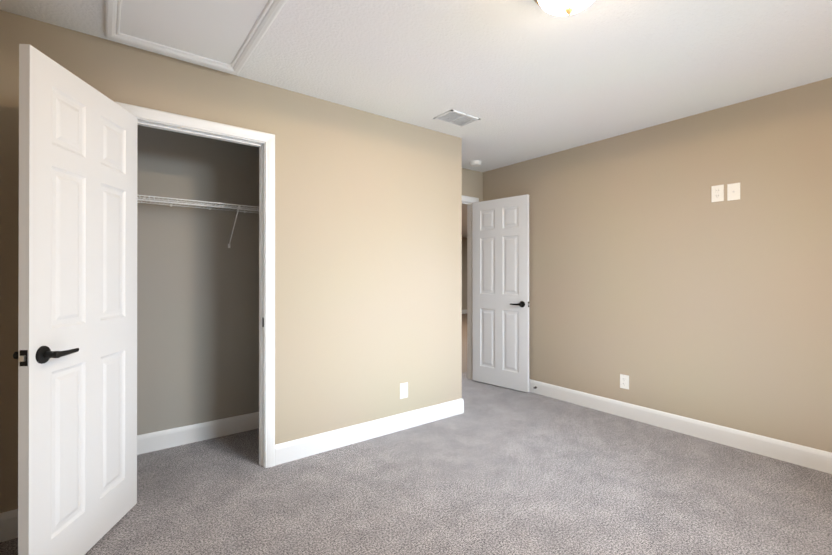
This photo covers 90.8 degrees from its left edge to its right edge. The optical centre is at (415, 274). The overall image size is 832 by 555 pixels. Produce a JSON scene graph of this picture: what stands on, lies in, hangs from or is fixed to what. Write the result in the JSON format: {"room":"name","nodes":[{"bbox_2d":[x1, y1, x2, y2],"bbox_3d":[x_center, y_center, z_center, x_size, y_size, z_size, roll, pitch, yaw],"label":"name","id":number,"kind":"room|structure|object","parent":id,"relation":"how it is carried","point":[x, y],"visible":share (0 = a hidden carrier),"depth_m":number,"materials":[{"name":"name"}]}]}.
{"room":"empty bedroom","nodes":[
{"label":"empty bedroom","id":0,"kind":"room"},
{"bbox_2d":[137,125,258,434],"bbox_3d":[-1.575,0.005,3.054,1.670,2.440,0.004,0,0,-37],"label":"wall","id":1,"kind":"structure","parent":0,"point":[197,320],"depth_m":3.02,"materials":[{"name":"paint"}]},
{"bbox_2d":[137,195,258,247],"bbox_3d":[-1.481,-0.353,2.930,1.662,0.296,0.308,0,0,-37],"label":"wire closet shelf","id":2,"kind":"object","parent":1,"relation":"attached to","point":[250,209],"visible":0.54,"depth_m":2.86,"materials":[{"name":"white metal"}]},
{"bbox_2d":[0,10,461,512],"bbox_3d":[-0.830,0.005,2.775,3.020,2.440,0.110,0,0,-37],"label":"wall","id":3,"kind":"structure","parent":0,"point":[368,263],"depth_m":2.87,"materials":[{"name":"beige paint"}]},
{"bbox_2d":[0,509,17,541],"bbox_3d":[-1.769,1.159,1.981,0.505,0.128,0.014,0,0,-37],"label":"baseboard","id":4,"kind":"structure","parent":3,"relation":"attached to","point":[9,519],"depth_m":1.89,"materials":[{"name":"white wood"}]},
{"bbox_2d":[13,44,136,554],"bbox_3d":[-1.457,0.188,1.828,0.153,2.045,0.716,0,0,-6],"label":"closet door","id":5,"kind":"structure","parent":3,"relation":"in","point":[75,355],"depth_m":1.71,"materials":[{"name":"white wood"}]},
{"bbox_2d":[115,101,274,467],"bbox_3d":[-1.275,0.161,2.436,0.830,2.125,0.147,0,0,-37],"label":"trim","id":6,"kind":"structure","parent":3,"relation":"attached to","point":[268,139],"depth_m":2.60,"materials":[{"name":"white wood"}]},
{"bbox_2d":[275,398,463,465],"bbox_3d":[-0.464,1.162,3.431,1.669,0.128,0.744,0,0,-37],"label":"baseboard","id":7,"kind":"structure","parent":3,"relation":"attached to","point":[292,450],"depth_m":3.02,"materials":[{"name":"white wood"}]},
{"bbox_2d":[400,382,407,398],"bbox_3d":[-0.095,0.921,3.258,0.074,0.118,0.008,0,0,-37],"label":"outlet","id":8,"kind":"object","parent":3,"relation":"attached to","point":[403,390],"visible":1,"depth_m":3.25,"materials":[{"name":"white plastic"}]},
{"bbox_2d":[0,372,831,554],"bbox_3d":[0.374,1.253,2.049,4.280,0.060,4.680,0,0,-37],"label":"floor","id":9,"kind":"structure","parent":0,"point":[494,470],"depth_m":2.28,"materials":[{"name":"carpet"}]},
{"bbox_2d":[137,412,258,454],"bbox_3d":[-1.388,1.161,2.804,1.670,0.128,0.616,0,0,-37],"label":"baseboard","id":10,"kind":"structure","parent":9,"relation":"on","point":[163,439],"depth_m":3.00,"materials":[{"name":"white wood"}]},
{"bbox_2d":[0,0,831,237],"bbox_3d":[2.137,-1.256,7.088,13.180,0.100,10.560,0,0,-37],"label":"ceiling","id":11,"kind":"structure","parent":0,"point":[524,80],"depth_m":2.32,"materials":[{"name":"white paint"}]},
{"bbox_2d":[104,0,286,73],"bbox_3d":[-1.052,-1.205,1.915,0.640,0.024,0.865,0,0,-37],"label":"attic hatch","id":12,"kind":"object","parent":11,"relation":"attached to","point":[226,35],"visible":0.98,"depth_m":2.00,"materials":[{"name":"white"}]},
{"bbox_2d":[433,109,479,126],"bbox_3d":[0.318,-1.210,3.186,0.300,0.009,0.210,0,0,-37],"label":"ceiling vent","id":13,"kind":"object","parent":11,"relation":"in","point":[456,118],"visible":0.96,"depth_m":3.18,"materials":[{"name":"white metal"}]},
{"bbox_2d":[469,160,481,166],"bbox_3d":[0.639,-1.191,4.416,0.132,0.040,0.132,0,0,-37],"label":"smoke detector","id":14,"kind":"object","parent":11,"relation":"attached to","point":[475,163],"visible":1,"depth_m":4.37,"materials":[{"name":"white plastic"}]},
{"bbox_2d":[534,0,593,15],"bbox_3d":[0.615,-1.129,1.647,0.344,0.178,0.344,0,0,-37],"label":"ceiling light","id":15,"kind":"object","parent":11,"relation":"attached to","point":[562,7],"visible":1,"depth_m":1.65,"materials":[{"name":"white glass"}]},
{"bbox_2d":[462,313,466,372],"bbox_3d":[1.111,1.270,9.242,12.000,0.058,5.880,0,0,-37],"label":"wall","id":16,"kind":"structure","parent":0,"point":[464,342],"depth_m":7.37,"materials":[{"name":"brown paint"}]},
{"bbox_2d":[462,237,466,309],"bbox_3d":[-0.639,0.024,11.545,12.000,2.440,0.100,0,0,-37],"label":"wall","id":17,"kind":"structure","parent":0,"point":[464,273],"depth_m":13.15,"materials":[{"name":"paint"}]},
{"bbox_2d":[462,168,482,201],"bbox_3d":[-0.858,0.007,3.671,4.060,2.440,0.110,0,0,-37],"label":"wall","id":18,"kind":"structure","parent":0,"point":[472,183],"depth_m":4.75,"materials":[{"name":"beige paint"}]},
{"bbox_2d":[462,195,478,379],"bbox_3d":[0.360,0.166,4.597,0.840,2.125,0.147,0,0,-37],"label":"door frame","id":19,"kind":"structure","parent":18,"relation":"attached to","point":[469,199],"depth_m":4.86,"materials":[{"name":"white wood"}]},
{"bbox_2d":[473,194,529,392],"bbox_3d":[0.916,0.194,4.496,0.153,2.045,0.726,0,0,-45],"label":"entry door","id":20,"kind":"structure","parent":19,"relation":"attached to","point":[501,303],"depth_m":4.46,"materials":[{"name":"white wood"}]},
{"bbox_2d":[483,77,831,452],"bbox_3d":[2.110,0.006,3.214,0.110,2.440,4.430,0,0,-37],"label":"wall","id":21,"kind":"structure","parent":0,"point":[660,279],"depth_m":3.10,"materials":[{"name":"beige paint"}]},
{"bbox_2d":[620,374,628,389],"bbox_3d":[1.793,0.921,3.530,0.008,0.118,0.074,0,0,-37],"label":"electrical outlet","id":22,"kind":"object","parent":21,"relation":"attached to","point":[624,381],"visible":1,"depth_m":3.53,"materials":[{"name":"white plastic"}]},
{"bbox_2d":[529,379,831,473],"bbox_3d":[2.050,1.162,3.166,0.040,0.128,4.210,0,0,-37],"label":"baseboard","id":23,"kind":"structure","parent":21,"relation":"attached to","point":[808,457],"depth_m":3.08,"materials":[{"name":"white wood"}]},
{"bbox_2d":[711,184,723,201],"bbox_3d":[2.202,-0.593,2.997,0.008,0.118,0.074,0,0,-37],"label":"power outlet","id":24,"kind":"object","parent":21,"relation":"attached to","point":[717,193],"visible":1,"depth_m":2.99,"materials":[{"name":"white plastic"}]},
{"bbox_2d":[727,183,739,200],"bbox_3d":[2.257,-0.590,2.916,0.017,0.118,0.074,0,0,-37],"label":"outlet","id":25,"kind":"object","parent":21,"relation":"attached to","point":[733,191],"visible":1,"depth_m":2.92,"materials":[{"name":"white plastic"}]}
]}

